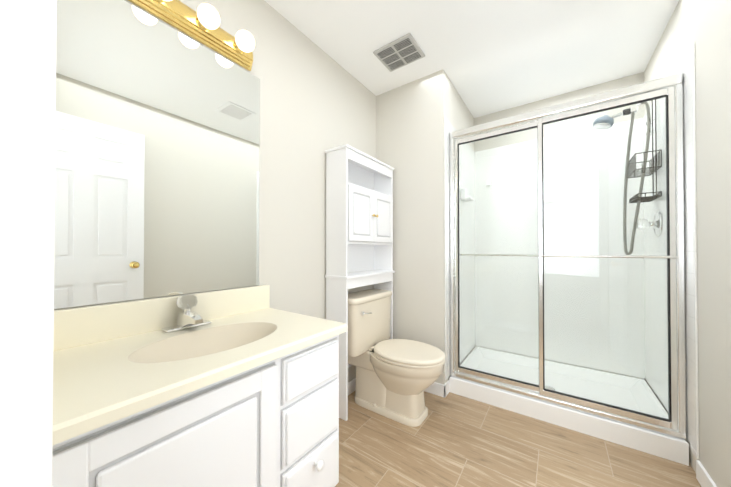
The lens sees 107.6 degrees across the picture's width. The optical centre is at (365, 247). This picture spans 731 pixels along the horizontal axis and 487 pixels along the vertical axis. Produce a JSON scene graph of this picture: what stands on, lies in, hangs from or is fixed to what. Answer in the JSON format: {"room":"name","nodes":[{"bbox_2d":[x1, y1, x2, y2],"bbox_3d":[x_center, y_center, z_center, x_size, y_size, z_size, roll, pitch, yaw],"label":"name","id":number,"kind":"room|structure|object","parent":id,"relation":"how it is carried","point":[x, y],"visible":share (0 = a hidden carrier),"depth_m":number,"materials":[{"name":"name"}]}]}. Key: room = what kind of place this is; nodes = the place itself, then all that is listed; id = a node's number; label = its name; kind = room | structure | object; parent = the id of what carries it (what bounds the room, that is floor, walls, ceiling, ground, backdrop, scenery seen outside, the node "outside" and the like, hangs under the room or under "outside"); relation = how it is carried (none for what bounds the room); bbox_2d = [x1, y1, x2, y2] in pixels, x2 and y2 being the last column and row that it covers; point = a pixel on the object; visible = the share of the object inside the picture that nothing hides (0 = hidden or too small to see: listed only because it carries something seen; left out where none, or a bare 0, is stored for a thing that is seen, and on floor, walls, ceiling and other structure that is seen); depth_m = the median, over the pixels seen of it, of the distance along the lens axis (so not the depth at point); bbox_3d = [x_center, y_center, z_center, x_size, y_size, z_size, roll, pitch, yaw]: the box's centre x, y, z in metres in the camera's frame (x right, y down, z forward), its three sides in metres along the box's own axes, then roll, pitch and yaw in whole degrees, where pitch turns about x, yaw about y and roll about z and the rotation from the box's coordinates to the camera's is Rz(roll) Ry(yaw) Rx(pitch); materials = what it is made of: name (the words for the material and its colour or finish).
{"room":"bathroom","nodes":[
{"label":"bathroom","id":0,"kind":"room"},
{"bbox_2d":[0,0,56,486],"bbox_3d":[-0.319,-0.133,0.188,1.830,2.440,0.117,0,-1,36],"label":"wall","id":1,"kind":"structure","parent":0,"point":[28,33],"depth_m":0.18,"materials":[{"name":"white paint"}]},
{"bbox_2d":[54,0,375,381],"bbox_3d":[-0.885,-0.126,1.055,0.100,2.440,3.230,0,-1,36],"label":"wall","id":2,"kind":"structure","parent":0,"point":[316,101],"depth_m":1.61,"materials":[{"name":"white paint"}]},
{"bbox_2d":[54,0,259,308],"bbox_3d":[-0.776,-0.354,1.118,0.005,1.093,0.735,0,-1,36],"label":"mirror","id":3,"kind":"object","parent":2,"relation":"attached to","point":[157,145],"visible":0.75,"depth_m":1.03,"materials":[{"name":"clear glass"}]},
{"bbox_2d":[128,0,254,70],"bbox_3d":[-0.728,-0.971,1.073,0.142,0.116,0.660,0,-1,36],"label":"sconce","id":4,"kind":"object","parent":2,"relation":"attached to","point":[201,24],"visible":1,"depth_m":1.14,"materials":[{"name":"gold metal"}]},
{"bbox_2d":[348,378,355,394],"bbox_3d":[-0.212,1.057,1.892,0.012,0.090,1.070,0,-1,36],"label":"baseboard","id":5,"kind":"structure","parent":2,"relation":"attached to","point":[351,385],"depth_m":2.03,"materials":[{"name":"white wood"}]},
{"bbox_2d":[376,69,474,384],"bbox_3d":[0.592,-0.113,2.609,0.700,2.440,1.016,0,-1,36],"label":"wall","id":6,"kind":"structure","parent":0,"point":[410,116],"depth_m":2.12,"materials":[{"name":"white paint"}]},
{"bbox_2d":[424,382,447,397],"bbox_3d":[0.356,1.059,2.146,0.582,0.090,0.029,0,-1,36],"label":"baseboard","id":7,"kind":"structure","parent":6,"relation":"attached to","point":[438,389],"depth_m":2.00,"materials":[{"name":"white wood"}]},
{"bbox_2d":[444,117,475,379],"bbox_3d":[0.851,0.002,2.361,0.008,1.973,0.885,0,-1,36],"label":"tiled wall","id":8,"kind":"structure","parent":6,"relation":"attached to","point":[448,127],"depth_m":2.38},
{"bbox_2d":[461,188,473,201],"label":"soap dish","id":9,"kind":"object","parent":8,"relation":"attached to","point":[465,197],"depth_m":2.31,"materials":[{"name":"white ceramic"}]},
{"bbox_2d":[264,0,678,117],"bbox_3d":[0.195,-1.377,0.919,2.030,0.060,4.246,0,-1,36],"label":"ceiling","id":10,"kind":"structure","parent":0,"point":[490,56],"depth_m":1.72,"materials":[{"name":"white paint"}]},
{"bbox_2d":[373,33,424,71],"bbox_3d":[0.233,-1.331,1.840,0.280,0.014,0.240,0,-1,36],"label":"ceiling vent","id":11,"kind":"object","parent":10,"relation":"in","point":[404,50],"visible":1,"depth_m":1.82,"materials":[{"name":"grey"}]},
{"bbox_2d":[335,391,700,486],"bbox_3d":[0.195,1.123,0.898,2.030,0.060,4.246,0,-1,36],"label":"floor","id":12,"kind":"structure","parent":0,"point":[453,440],"depth_m":1.42,"materials":[{"name":"wood"}]},
{"bbox_2d":[52,285,346,486],"bbox_3d":[-0.542,0.640,0.944,0.578,0.906,0.863,0,-1,36],"label":"bathroom vanity","id":13,"kind":"object","parent":12,"relation":"on","point":[238,387],"visible":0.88,"depth_m":0.80,"materials":[{"name":"white"}]},
{"bbox_2d":[161,294,210,332],"bbox_3d":[-0.692,0.254,1.062,0.141,0.131,0.160,0,-1,36],"label":"faucet","id":14,"kind":"object","parent":13,"relation":"on","point":[187,313],"depth_m":1.06,"materials":[{"name":"silver metal"}]},
{"bbox_2d":[325,144,394,420],"bbox_3d":[-0.008,0.222,1.989,0.216,1.760,0.614,0,-1,36],"label":"shelf","id":15,"kind":"object","parent":12,"relation":"on","point":[359,218],"visible":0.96,"depth_m":1.80,"materials":[{"name":"white wood"}]},
{"bbox_2d":[348,289,444,426],"bbox_3d":[0.194,0.718,1.844,0.702,0.766,0.512,0,-1,36],"label":"toilet","id":16,"kind":"object","parent":12,"relation":"on","point":[395,378],"visible":0.92,"depth_m":1.76,"materials":[{"name":"beige ceramic"}]},
{"bbox_2d":[449,346,688,465],"bbox_3d":[1.372,1.045,2.031,1.210,0.115,0.816,0,-1,36],"label":"shower pan","id":17,"kind":"object","parent":12,"relation":"on","point":[669,447],"visible":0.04,"depth_m":1.86,"materials":[{"name":"white plastic"}]},
{"bbox_2d":[474,72,646,381],"bbox_3d":[1.684,-0.114,2.392,1.330,2.440,0.100,0,-1,36],"label":"wall","id":18,"kind":"structure","parent":0,"point":[631,80],"depth_m":2.33,"materials":[{"name":"white paint"}]},
{"bbox_2d":[476,119,643,378],"bbox_3d":[1.611,0.003,2.375,1.229,1.973,0.009,0,-1,36],"label":"tiled wall","id":19,"kind":"structure","parent":18,"relation":"attached to","point":[567,182],"depth_m":2.30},
{"bbox_2d":[644,0,730,486],"bbox_3d":[0.952,-0.132,0.307,0.100,2.440,4.146,0,-1,36],"label":"wall","id":20,"kind":"structure","parent":0,"point":[704,26],"depth_m":1.16,"materials":[{"name":"white paint"}]},
{"bbox_2d":[450,73,686,439],"bbox_3d":[1.161,0.040,1.744,1.208,1.889,0.110,0,-1,36],"label":"shower door frame","id":21,"kind":"object","parent":20,"relation":"attached to","point":[669,88],"visible":1,"depth_m":1.54,"materials":[{"name":"silver metal"}]},
{"bbox_2d":[459,97,668,418],"bbox_3d":[1.161,0.053,1.744,1.104,1.737,0.029,0,-1,36],"label":"glass shower door","id":22,"kind":"object","parent":21,"relation":"in","point":[569,254],"visible":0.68,"depth_m":1.64,"materials":[{"name":"clear glass"}]},
{"bbox_2d":[640,42,698,458],"bbox_3d":[1.841,0.008,1.645,0.008,1.998,0.900,0,-1,36],"label":"tiled wall","id":23,"kind":"structure","parent":20,"relation":"attached to","point":[685,67],"depth_m":1.62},
{"bbox_2d":[593,99,662,254],"bbox_3d":[1.764,-0.489,1.827,0.321,1.077,0.256,0,-1,36],"label":"shower head","id":24,"kind":"object","parent":23,"relation":"attached to","point":[607,119],"depth_m":1.79},
{"bbox_2d":[696,460,716,486],"bbox_3d":[1.017,1.045,0.486,0.012,0.090,1.930,0,-1,36],"label":"baseboard","id":25,"kind":"structure","parent":20,"relation":"attached to","point":[703,478],"depth_m":1.22,"materials":[{"name":"white wood"}]}
]}

